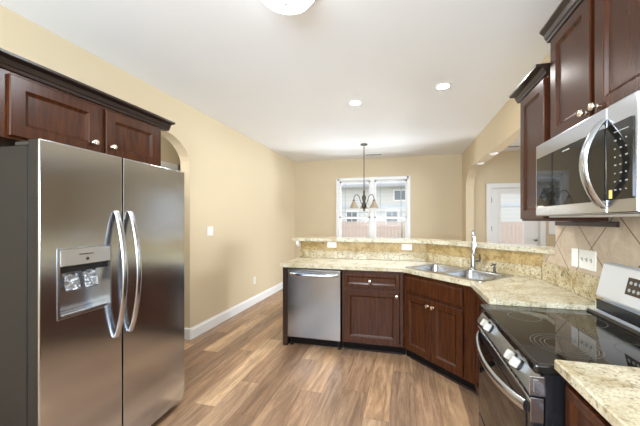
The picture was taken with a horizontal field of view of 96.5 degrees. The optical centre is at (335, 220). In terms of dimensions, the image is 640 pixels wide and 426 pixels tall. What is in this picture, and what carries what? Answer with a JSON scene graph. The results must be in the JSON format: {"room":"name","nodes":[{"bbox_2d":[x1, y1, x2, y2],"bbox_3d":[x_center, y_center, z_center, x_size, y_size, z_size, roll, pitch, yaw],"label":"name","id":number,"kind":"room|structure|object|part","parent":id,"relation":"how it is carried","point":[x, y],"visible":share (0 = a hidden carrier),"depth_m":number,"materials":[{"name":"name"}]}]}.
{"room":"kitchen","nodes":[
{"label":"kitchen","id":0,"kind":"room"},
{"bbox_2d":[0,5,294,327],"bbox_3d":[-1.979,0.026,2.514,0.130,2.743,8.363,0,0,14],"label":"wall","id":1,"kind":"structure","parent":0,"point":[236,185],"depth_m":3.76,"materials":[{"name":"beige paint"}]},
{"bbox_2d":[0,48,174,166],"bbox_3d":[-1.724,-0.591,1.856,0.660,0.387,1.033,0,0,14],"label":"upper cabinet","id":2,"kind":"object","parent":1,"relation":"attached to","point":[37,101],"visible":0.94,"depth_m":1.61,"materials":[{"name":"brown wood"}]},
{"bbox_3d":[-1.516,-0.556,1.564,0.020,0.295,0.412,0,0,14],"label":"door","id":3,"kind":"part","parent":2,"relation":"part of","materials":[{"name":"brown wood"}]},
{"bbox_3d":[-1.724,-0.753,1.856,0.660,0.062,1.033,0,0,14],"label":"crown molding","id":4,"kind":"part","parent":2,"relation":"part of","materials":[{"name":"brown wood"}]},
{"bbox_3d":[-1.452,-0.472,1.722,0.032,0.034,0.035,0,0,14],"label":"knob","id":5,"kind":"part","parent":2,"relation":"part of","materials":[{"name":"silver metal"}]},
{"bbox_3d":[-1.412,-0.556,1.997,0.020,0.295,0.397,0,0,14],"label":"door","id":6,"kind":"part","parent":2,"relation":"part of","materials":[{"name":"brown wood"}]},
{"bbox_2d":[184,328,190,339],"bbox_3d":[-1.768,1.331,3.355,0.146,0.135,0.016,0,0,14],"label":"baseboard","id":7,"kind":"object","parent":1,"relation":"attached to","point":[187,331],"visible":0.58,"depth_m":3.34,"materials":[{"name":"white wood"}]},
{"bbox_2d":[207,226,212,235],"bbox_3d":[-1.624,0.135,3.692,0.009,0.118,0.115,0,0,14],"label":"light switch","id":8,"kind":"object","parent":1,"relation":"attached to","point":[210,228],"visible":1,"depth_m":3.69,"materials":[{"name":"white plastic"}]},
{"bbox_2d":[191,282,282,339],"bbox_3d":[-1.319,1.331,4.947,0.016,0.135,3.289,0,0,14],"label":"baseboard","id":9,"kind":"structure","parent":1,"relation":"attached to","point":[206,325],"depth_m":4.10,"materials":[{"name":"white wood"}]},
{"bbox_2d":[161,135,180,165],"bbox_3d":[-2.988,0.026,2.757,0.100,2.743,8.363,0,0,14],"label":"wall","id":10,"kind":"structure","parent":0,"point":[169,154],"depth_m":4.36,"materials":[{"name":"beige paint"}]},
{"bbox_2d":[161,161,180,170],"bbox_3d":[-2.611,0.258,4.068,0.020,2.280,1.090,0,0,14],"label":"door","id":11,"kind":"structure","parent":10,"relation":"in","point":[163,164],"depth_m":4.37,"materials":[{"name":"white"}]},
{"bbox_2d":[0,0,561,161],"bbox_3d":[0.901,-1.395,1.821,9.300,0.100,8.643,0,0,14],"label":"ceiling","id":12,"kind":"structure","parent":0,"point":[286,83],"depth_m":2.40,"materials":[{"name":"white paint"}]},
{"bbox_2d":[262,0,315,14],"bbox_3d":[-0.279,-1.266,1.599,0.400,0.158,0.400,0,0,14],"label":"dome light","id":13,"kind":"object","parent":12,"relation":"attached to","point":[289,7],"visible":1,"depth_m":1.62,"materials":[{"name":"white glass"}]},
{"bbox_2d":[348,100,361,105],"bbox_3d":[0.223,-1.343,3.258,0.160,0.004,0.160,0,0,14],"label":"recessed light","id":14,"kind":"object","parent":12,"relation":"in","point":[352,102],"visible":1,"depth_m":3.24,"materials":[{"name":"white"}]},
{"bbox_2d":[350,143,378,210],"bbox_3d":[0.520,-0.753,5.056,0.503,1.182,0.481,0,0,14],"label":"chandelier","id":15,"kind":"object","parent":12,"relation":"hanging from","point":[374,204],"visible":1,"depth_m":4.98,"materials":[{"name":"grey metal"}]},
{"bbox_3d":[0.316,-0.279,4.941,0.160,0.123,0.160,0,0,14],"label":"lamp shade","id":16,"kind":"part","parent":15,"relation":"part of","materials":[{"name":"beige glass"}]},
{"bbox_3d":[0.661,-0.279,4.906,0.160,0.123,0.160,0,0,14],"label":"lamp shade","id":17,"kind":"part","parent":15,"relation":"part of","materials":[{"name":"beige glass"}]},
{"bbox_2d":[365,153,382,155],"bbox_3d":[0.773,-1.339,5.779,0.360,0.012,0.160,0,0,14],"label":"ceiling vent","id":18,"kind":"object","parent":12,"relation":"in","point":[370,154],"visible":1,"depth_m":5.76,"materials":[{"name":"white metal"}]},
{"bbox_2d":[435,83,451,89],"bbox_3d":[1.075,-1.343,2.858,0.160,0.004,0.160,0,0,14],"label":"recessed light","id":19,"kind":"object","parent":12,"relation":"in","point":[442,86],"visible":1,"depth_m":2.86,"materials":[{"name":"white"}]},
{"bbox_2d":[507,145,519,147],"bbox_3d":[3.143,-1.339,5.158,0.360,0.012,0.160,0,0,14],"label":"ceiling vent","id":20,"kind":"object","parent":12,"relation":"in","point":[510,146],"visible":0.46,"depth_m":5.14,"materials":[{"name":"white metal"}]},
{"bbox_2d":[151,289,479,425],"bbox_3d":[0.901,1.448,1.821,9.300,0.100,8.643,0,0,14],"label":"floor","id":21,"kind":"structure","parent":0,"point":[240,371],"depth_m":2.42,"materials":[{"name":"wood"}]},
{"bbox_2d":[0,139,183,425],"bbox_3d":[-1.573,0.512,1.783,0.846,1.772,0.908,0,0,11],"label":"refrigerator","id":22,"kind":"object","parent":21,"relation":"on","point":[92,242],"visible":1,"depth_m":1.48,"materials":[{"name":"silver metal"}]},
{"bbox_3d":[-1.287,0.485,1.467,0.012,1.705,0.398,0,0,11],"label":"freezer door","id":23,"kind":"part","parent":22,"relation":"part of","materials":[{"name":"metal"}]},
{"bbox_2d":[60,261,106,273],"bbox_3d":[-1.312,0.238,1.473,0.047,0.031,0.240,0,0,11],"label":"dispenser","id":24,"kind":"object","parent":22,"relation":"attached to","point":[82,266],"depth_m":1.46,"materials":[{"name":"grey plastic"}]},
{"bbox_3d":[-1.276,0.181,1.466,0.003,0.074,0.244,0,0,11],"label":"control plate","id":25,"kind":"part","parent":22,"relation":"part of","materials":[{"name":"grey metal"}]},
{"bbox_3d":[-1.216,0.303,1.614,0.079,0.718,0.032,0,0,11],"label":"handle","id":26,"kind":"part","parent":22,"relation":"part of","materials":[{"name":"metal"}]},
{"bbox_3d":[-1.198,0.303,1.703,0.079,0.718,0.032,0,0,11],"label":"handle","id":27,"kind":"part","parent":22,"relation":"part of","materials":[{"name":"metal"}]},
{"bbox_3d":[-1.200,0.485,1.917,0.012,1.705,0.502,0,0,11],"label":"fridge door","id":28,"kind":"part","parent":22,"relation":"part of","materials":[{"name":"metal"}]},
{"bbox_2d":[283,267,289,344],"bbox_3d":[-0.502,0.961,3.477,0.054,0.875,0.573,0,0,14],"label":"end panel","id":29,"kind":"object","parent":21,"relation":"on","point":[286,339],"visible":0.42,"depth_m":3.20,"materials":[{"name":"brown wood"}]},
{"bbox_2d":[288,267,341,349],"bbox_3d":[-0.182,0.964,3.358,0.606,0.868,0.626,0,0,14],"label":"dishwasher","id":30,"kind":"object","parent":21,"relation":"on","point":[314,295],"visible":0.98,"depth_m":3.11,"materials":[{"name":"silver metal"}]},
{"bbox_3d":[-0.248,0.592,3.082,0.549,0.036,0.059,0,0,14],"label":"handle","id":31,"kind":"part","parent":30,"relation":"part of","materials":[{"name":"metal"}]},
{"bbox_2d":[342,270,404,354],"bbox_3d":[0.449,0.961,3.228,0.660,0.875,0.602,0,0,14],"label":"base cabinet","id":32,"kind":"object","parent":21,"relation":"on","point":[372,301],"visible":0.98,"depth_m":2.98,"materials":[{"name":"brown wood"}]},
{"bbox_3d":[0.373,0.629,2.980,0.572,0.147,0.020,0,0,14],"label":"drawer","id":33,"kind":"part","parent":32,"relation":"part of","materials":[{"name":"brown wood"}]},
{"bbox_3d":[0.373,1.005,2.980,0.572,0.550,0.020,0,0,14],"label":"door","id":34,"kind":"part","parent":32,"relation":"part of","materials":[{"name":"brown wood"}]},
{"bbox_3d":[0.394,1.389,3.044,0.638,0.018,0.014,0,0,14],"label":"shoe molding","id":35,"kind":"part","parent":32,"relation":"part of","materials":[{"name":"brown wood"}]},
{"bbox_2d":[404,273,477,394],"bbox_3d":[1.087,0.961,2.699,0.552,0.875,0.804,0,0,-31],"label":"base cabinet","id":36,"kind":"object","parent":21,"relation":"on","point":[439,315],"visible":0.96,"depth_m":2.50,"materials":[{"name":"brown wood"}]},
{"bbox_3d":[0.787,1.005,2.741,0.020,0.550,0.320,0,0,-31],"label":"door","id":37,"kind":"part","parent":36,"relation":"part of","materials":[{"name":"brown wood"}]},
{"bbox_3d":[0.953,1.389,2.588,0.014,0.018,0.754,0,0,-31],"label":"shoe molding","id":38,"kind":"part","parent":36,"relation":"part of","materials":[{"name":"brown wood"}]},
{"bbox_3d":[0.956,1.005,2.464,0.020,0.550,0.320,0,0,-31],"label":"door","id":39,"kind":"part","parent":36,"relation":"part of","materials":[{"name":"brown wood"}]},
{"bbox_2d":[475,292,487,395],"bbox_3d":[1.291,0.961,1.942,0.550,0.875,0.500,0,0,14],"label":"base cabinet","id":40,"kind":"object","parent":21,"relation":"on","point":[479,300],"visible":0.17,"depth_m":2.13,"materials":[{"name":"brown wood"}]},
{"bbox_2d":[280,250,603,311],"bbox_3d":[0.532,0.426,2.694,2.478,0.188,1.642,0,0,14],"label":"countertop","id":41,"kind":"structure","parent":40,"relation":"on","point":[550,285],"depth_m":2.35,"materials":[{"name":"beige stone"}]},
{"bbox_2d":[405,263,513,281],"bbox_3d":[1.141,0.572,2.724,0.506,0.189,0.838,0,0,-31],"label":"sink","id":42,"kind":"object","parent":41,"relation":"in","point":[477,275],"visible":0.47,"depth_m":2.73,"materials":[{"name":"metal"}]},
{"bbox_3d":[1.016,0.573,2.885,0.387,0.188,0.365,0,0,-31],"label":"bowl","id":43,"kind":"part","parent":42,"relation":"part of","materials":[{"name":"metal"}]},
{"bbox_3d":[1.228,0.573,2.540,0.387,0.188,0.365,0,0,-31],"label":"bowl","id":44,"kind":"part","parent":42,"relation":"part of","materials":[{"name":"metal"}]},
{"bbox_2d":[490,264,496,272],"bbox_3d":[1.440,0.437,2.608,0.076,0.081,0.038,0,0,-31],"label":"soap dispenser","id":45,"kind":"object","parent":42,"relation":"on","point":[493,265],"visible":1,"depth_m":2.61,"materials":[{"name":"grey metal"}]},
{"bbox_2d":[470,230,480,269],"bbox_3d":[1.335,0.283,2.724,0.099,0.388,0.203,0,0,24],"label":"faucet","id":46,"kind":"object","parent":41,"relation":"on","point":[473,260],"visible":1,"depth_m":2.77,"materials":[{"name":"grey metal"}]},
{"bbox_3d":[1.316,0.218,2.728,0.025,0.258,0.177,0,0,24],"label":"spout","id":47,"kind":"part","parent":46,"relation":"part of","materials":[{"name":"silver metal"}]},
{"bbox_2d":[475,262,639,425],"bbox_3d":[1.090,0.815,1.315,0.759,1.166,0.764,0,0,14],"label":"range","id":48,"kind":"object","parent":21,"relation":"on","point":[517,347],"visible":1,"depth_m":1.31,"materials":[{"name":"black ceramic"}]},
{"bbox_3d":[0.811,1.259,1.385,0.042,0.178,0.750,0,0,14],"label":"storage drawer","id":49,"kind":"part","parent":48,"relation":"part of","materials":[{"name":"silver metal"}]},
{"bbox_3d":[0.836,0.575,1.604,0.041,0.044,0.020,0,0,14],"label":"knob","id":50,"kind":"part","parent":48,"relation":"part of","materials":[{"name":"beige"}]},
{"bbox_3d":[0.821,0.575,1.544,0.041,0.044,0.020,0,0,14],"label":"knob","id":51,"kind":"part","parent":48,"relation":"part of","materials":[{"name":"beige"}]},
{"bbox_3d":[0.759,0.696,1.397,0.077,0.062,0.698,0,0,14],"label":"handle","id":52,"kind":"part","parent":48,"relation":"part of","materials":[{"name":"metal"}]},
{"bbox_3d":[0.789,0.910,1.390,0.004,0.405,0.668,0,0,14],"label":"door glass","id":53,"kind":"part","parent":48,"relation":"part of","materials":[{"name":"black glass"}]},
{"bbox_3d":[0.790,0.654,1.390,0.005,0.017,0.750,0,0,14],"label":"trim","id":54,"kind":"part","parent":48,"relation":"part of","materials":[{"name":"metal"}]},
{"bbox_3d":[0.744,0.575,1.223,0.041,0.044,0.020,0,0,14],"label":"knob","id":55,"kind":"part","parent":48,"relation":"part of","materials":[{"name":"beige"}]},
{"bbox_3d":[0.807,0.589,1.386,0.050,0.074,0.758,0,0,14],"label":"control panel","id":56,"kind":"part","parent":48,"relation":"part of","materials":[{"name":"metal"}]},
{"bbox_3d":[0.811,0.898,1.385,0.042,0.530,0.750,0,0,14],"label":"oven door","id":57,"kind":"part","parent":48,"relation":"part of","materials":[{"name":"black ceramic"}]},
{"bbox_3d":[0.729,0.575,1.162,0.041,0.044,0.020,0,0,14],"label":"knob","id":58,"kind":"part","parent":48,"relation":"part of","materials":[{"name":"beige"}]},
{"bbox_2d":[480,304,639,375],"bbox_3d":[1.090,0.524,1.318,0.600,0.052,0.758,0,0,14],"label":"cooktop","id":59,"kind":"object","parent":48,"relation":"in","point":[539,336],"depth_m":1.27,"materials":[{"name":"black glass"}]},
{"bbox_2d":[565,381,611,425],"bbox_3d":[0.864,0.961,0.148,0.622,0.875,1.600,0,0,14],"label":"base cabinet","id":60,"kind":"object","parent":21,"relation":"on","point":[578,411],"visible":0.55,"depth_m":0.90,"materials":[{"name":"brown wood"}]},
{"bbox_2d":[554,360,639,425],"bbox_3d":[0.877,0.426,0.149,0.617,0.188,1.600,0,0,14],"label":"countertop","id":61,"kind":"structure","parent":60,"relation":"on","point":[613,391],"depth_m":0.83,"materials":[{"name":"beige stone"}]},
{"bbox_2d":[403,272,403,334],"bbox_3d":[0.871,0.832,3.257,2.861,1.132,0.764,0,0,37],"label":"wall","id":62,"kind":"structure","parent":0,"point":[403,272],"depth_m":3.47,"materials":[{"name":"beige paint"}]},
{"bbox_2d":[327,242,335,247],"bbox_3d":[-0.049,0.310,3.668,0.120,0.072,0.009,0,0,14],"label":"outlet","id":63,"kind":"object","parent":62,"relation":"attached to","point":[329,244],"visible":0.99,"depth_m":3.67,"materials":[{"name":"white plastic"}]},
{"bbox_2d":[300,250,424,260],"bbox_3d":[0.302,0.433,3.575,1.585,0.102,0.022,0,0,14],"label":"backsplash","id":64,"kind":"structure","parent":62,"relation":"attached to","point":[369,255],"depth_m":3.55,"materials":[{"name":"stone"}]},
{"bbox_2d":[301,241,425,252],"bbox_3d":[0.308,0.332,3.592,1.590,0.132,0.010,0,0,14],"label":"trim","id":65,"kind":"structure","parent":62,"relation":"attached to","point":[305,245],"depth_m":3.58,"materials":[{"name":"stone"}]},
{"bbox_2d":[402,244,411,249],"bbox_3d":[0.860,0.320,3.450,0.120,0.072,0.009,0,0,14],"label":"outlet","id":66,"kind":"object","parent":62,"relation":"attached to","point":[404,246],"visible":1,"depth_m":3.45,"materials":[{"name":"white plastic"}]},
{"bbox_2d":[292,237,555,254],"bbox_3d":[0.812,0.246,3.304,2.989,0.038,0.879,0,0,35],"label":"bar","id":67,"kind":"object","parent":62,"relation":"on","point":[551,250],"visible":0.88,"depth_m":3.18,"materials":[{"name":"beige stone"}]},
{"bbox_2d":[425,253,541,278],"bbox_3d":[1.382,0.433,2.877,0.022,0.102,1.226,0,0,-31],"label":"backsplash","id":68,"kind":"structure","parent":62,"relation":"attached to","point":[530,271],"depth_m":2.70,"materials":[{"name":"stone"}]},
{"bbox_2d":[426,244,543,266],"bbox_3d":[1.401,0.332,2.882,0.010,0.132,1.235,0,0,-31],"label":"trim","id":69,"kind":"structure","parent":62,"relation":"attached to","point":[517,257],"depth_m":2.72,"materials":[{"name":"stone"}]},
{"bbox_2d":[295,151,555,257],"bbox_3d":[1.895,0.026,5.955,9.300,2.743,0.140,0,0,14],"label":"wall","id":70,"kind":"structure","parent":0,"point":[435,180],"depth_m":5.91,"materials":[{"name":"beige paint"}]},
{"bbox_2d":[336,176,409,237],"bbox_3d":[0.793,-0.140,6.184,1.650,1.595,0.170,0,0,14],"label":"window","id":71,"kind":"structure","parent":70,"relation":"in","point":[372,181],"depth_m":6.18,"materials":[{"name":"white wood"}]},
{"bbox_3d":[0.429,-0.457,6.328,0.685,0.830,0.030,0,0,14],"label":"sash","id":72,"kind":"part","parent":71,"relation":"part of","materials":[{"name":"white"}]},
{"bbox_3d":[0.422,0.238,6.299,0.685,0.650,0.030,0,0,14],"label":"sash","id":73,"kind":"part","parent":71,"relation":"part of","materials":[{"name":"white"}]},
{"bbox_3d":[1.175,0.238,6.118,0.685,0.650,0.030,0,0,14],"label":"sash","id":74,"kind":"part","parent":71,"relation":"part of","materials":[{"name":"white"}]},
{"bbox_3d":[1.183,-0.457,6.147,0.685,0.830,0.030,0,0,14],"label":"sash","id":75,"kind":"part","parent":71,"relation":"part of","materials":[{"name":"white"}]},
{"bbox_2d":[486,183,545,245],"bbox_3d":[3.473,0.336,5.546,1.020,2.125,0.158,0,0,14],"label":"door","id":76,"kind":"structure","parent":70,"relation":"in","point":[534,232],"depth_m":5.59,"materials":[{"name":"white wood"}]},
{"bbox_3d":[3.426,0.308,5.543,0.480,1.740,0.010,0,0,14],"label":"glass trim","id":77,"kind":"part","parent":76,"relation":"part of","materials":[{"name":"white"}]},
{"bbox_2d":[549,221,555,233],"bbox_3d":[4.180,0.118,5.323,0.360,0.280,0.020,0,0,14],"label":"light switch","id":78,"kind":"object","parent":70,"relation":"attached to","point":[552,227],"visible":0.24,"depth_m":5.34,"materials":[{"name":"white plastic"}]},
{"bbox_2d":[462,53,638,331],"bbox_3d":[1.630,0.026,1.646,0.140,2.743,8.363,0,0,14],"label":"wall","id":79,"kind":"structure","parent":0,"point":[503,130],"depth_m":4.13,"materials":[{"name":"beige paint"}]},
{"bbox_2d":[509,63,607,220],"bbox_3d":[1.419,-0.462,1.869,0.365,0.930,0.453,0,0,14],"label":"upper cabinet","id":80,"kind":"object","parent":79,"relation":"attached to","point":[533,93],"visible":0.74,"depth_m":1.85,"materials":[{"name":"brown wood"}]},
{"bbox_3d":[1.419,-0.897,1.869,0.365,0.060,0.453,0,0,14],"label":"crown molding","id":81,"kind":"part","parent":80,"relation":"part of","materials":[{"name":"brown wood"}]},
{"bbox_3d":[1.287,-0.429,1.865,0.020,0.840,0.352,0,0,14],"label":"door","id":82,"kind":"part","parent":80,"relation":"part of","materials":[{"name":"brown wood"}]},
{"bbox_3d":[1.307,-0.432,1.862,0.020,0.870,0.388,0,0,14],"label":"frame","id":83,"kind":"part","parent":80,"relation":"part of","materials":[{"name":"brown wood"}]},
{"bbox_2d":[542,261,603,301],"bbox_3d":[1.611,0.408,1.973,0.023,0.152,0.740,0,0,14],"label":"backsplash","id":84,"kind":"structure","parent":79,"relation":"attached to","point":[585,285],"depth_m":1.91,"materials":[{"name":"stone"}]},
{"bbox_2d":[571,248,577,266],"bbox_3d":[1.606,0.248,1.920,0.009,0.122,0.070,0,0,14],"label":"light switch","id":85,"kind":"object","parent":79,"relation":"attached to","point":[574,252],"visible":1,"depth_m":1.91,"materials":[{"name":"white plastic"}]},
{"bbox_2d":[555,221,619,226],"bbox_3d":[1.577,0.021,1.827,0.022,0.030,0.630,0,0,14],"label":"rail","id":86,"kind":"object","parent":79,"relation":"attached to","point":[559,223],"visible":1,"depth_m":1.74,"materials":[{"name":"brown wood"}]},
{"bbox_2d":[579,249,596,271],"bbox_3d":[1.571,0.246,1.786,0.016,0.122,0.168,0,0,14],"label":"light switch","id":87,"kind":"object","parent":79,"relation":"attached to","point":[587,258],"visible":1,"depth_m":1.77,"materials":[{"name":"white plastic"}]},
{"bbox_2d":[539,0,639,138],"bbox_3d":[1.271,-0.776,1.227,0.352,0.672,0.864,0,0,14],"label":"upper cabinet","id":88,"kind":"object","parent":79,"relation":"attached to","point":[595,44],"visible":0.96,"depth_m":1.28,"materials":[{"name":"brown wood"}]},
{"bbox_3d":[1.272,-1.076,1.227,0.350,0.072,0.864,0,0,14],"label":"crown molding","id":89,"kind":"part","parent":88,"relation":"part of","materials":[{"name":"brown wood"}]},
{"bbox_3d":[1.186,-0.737,1.446,0.020,0.570,0.354,0,0,14],"label":"door","id":90,"kind":"part","parent":88,"relation":"part of","materials":[{"name":"brown wood"}]},
{"bbox_3d":[1.125,-0.490,1.303,0.032,0.034,0.035,0,0,14],"label":"knob","id":91,"kind":"part","parent":88,"relation":"part of","materials":[{"name":"silver metal"}]},
{"bbox_2d":[536,90,639,216],"bbox_3d":[1.228,-0.227,1.284,0.443,0.418,0.758,0,0,14],"label":"microwave","id":92,"kind":"object","parent":88,"relation":"attached to","point":[591,168],"visible":1,"depth_m":1.12,"materials":[{"name":"silver metal"}]},
{"bbox_3d":[1.108,-0.217,1.383,0.005,0.280,0.578,0,0,14],"label":"door glass","id":93,"kind":"part","parent":92,"relation":"part of","materials":[{"name":"black glass"}]},
{"bbox_3d":[1.126,-0.231,1.388,0.030,0.410,0.605,0,0,14],"label":"door","id":94,"kind":"part","parent":92,"relation":"part of","materials":[{"name":"metal"}]},
{"bbox_3d":[1.003,-0.220,1.115,0.086,0.347,0.041,0,0,5],"label":"handle","id":95,"kind":"part","parent":92,"relation":"part of","materials":[{"name":"metal"}]},
{"bbox_3d":[1.037,-0.231,1.018,0.030,0.410,0.151,0,0,14],"label":"control panel","id":96,"kind":"part","parent":92,"relation":"part of","materials":[{"name":"metal"}]},
{"bbox_3d":[1.106,-0.490,1.225,0.032,0.034,0.035,0,0,14],"label":"knob","id":97,"kind":"part","parent":88,"relation":"part of","materials":[{"name":"silver metal"}]},
{"bbox_3d":[1.096,-0.737,1.071,0.020,0.570,0.354,0,0,14],"label":"door","id":98,"kind":"part","parent":88,"relation":"part of","materials":[{"name":"brown wood"}]},
{"bbox_2d":[544,217,639,276],"bbox_3d":[1.466,0.148,1.288,0.012,0.500,2.190,0,0,14],"label":"backsplash","id":99,"kind":"structure","parent":79,"relation":"attached to","point":[619,245],"depth_m":1.66,"materials":[{"name":"tile"}]},
{"label":"outside","id":100,"kind":"structure","parent":0,"visible":0},
{"bbox_3d":[5.414,1.748,22.515,60.000,0.100,33.687,0,0,14],"label":"ground","id":101,"kind":"structure","parent":100,"visible":0},
{"bbox_2d":[394,221,404,237],"bbox_3d":[2.124,0.723,8.976,0.688,1.950,0.644,0,0,14],"label":"young tree","id":102,"kind":"object","parent":101,"relation":"on","point":[404,221],"visible":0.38,"depth_m":8.96,"materials":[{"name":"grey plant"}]},
{"bbox_2d":[341,181,522,243],"bbox_3d":[4.311,-2.102,17.929,25.000,7.600,7.120,0,0,14],"label":"house","id":103,"kind":"structure","parent":101,"relation":"on","point":[392,198],"depth_m":15.20,"materials":[{"name":"white"}]},
{"bbox_3d":[0.741,-0.142,15.697,0.260,0.680,0.020,0,0,14],"label":"pane","id":104,"kind":"part","parent":103,"relation":"part of","materials":[{"name":"grey"}]},
{"bbox_3d":[1.032,-0.142,15.627,0.260,0.680,0.020,0,0,14],"label":"pane","id":105,"kind":"part","parent":103,"relation":"part of","materials":[{"name":"grey"}]},
{"bbox_3d":[2.841,-0.142,15.192,0.260,0.680,0.020,0,0,14],"label":"pane","id":106,"kind":"part","parent":103,"relation":"part of","materials":[{"name":"grey"}]},
{"bbox_3d":[3.132,-0.142,15.122,0.260,0.680,0.020,0,0,14],"label":"pane","id":107,"kind":"part","parent":103,"relation":"part of","materials":[{"name":"grey"}]},
{"bbox_3d":[3.273,-1.342,15.088,0.310,0.480,0.020,0,0,14],"label":"pane","id":108,"kind":"part","parent":103,"relation":"part of","materials":[{"name":"grey glass"}]},
{"bbox_3d":[3.614,-1.342,15.006,0.310,0.480,0.020,0,0,14],"label":"pane","id":109,"kind":"part","parent":103,"relation":"part of","materials":[{"name":"grey glass"}]},
{"bbox_2d":[341,221,522,244],"bbox_3d":[3.498,0.865,11.064,17.628,1.666,0.150,0,0,14],"label":"fence","id":110,"kind":"object","parent":101,"relation":"on","point":[355,228],"visible":0.07,"depth_m":11.30,"materials":[{"name":"wood"}]}
]}

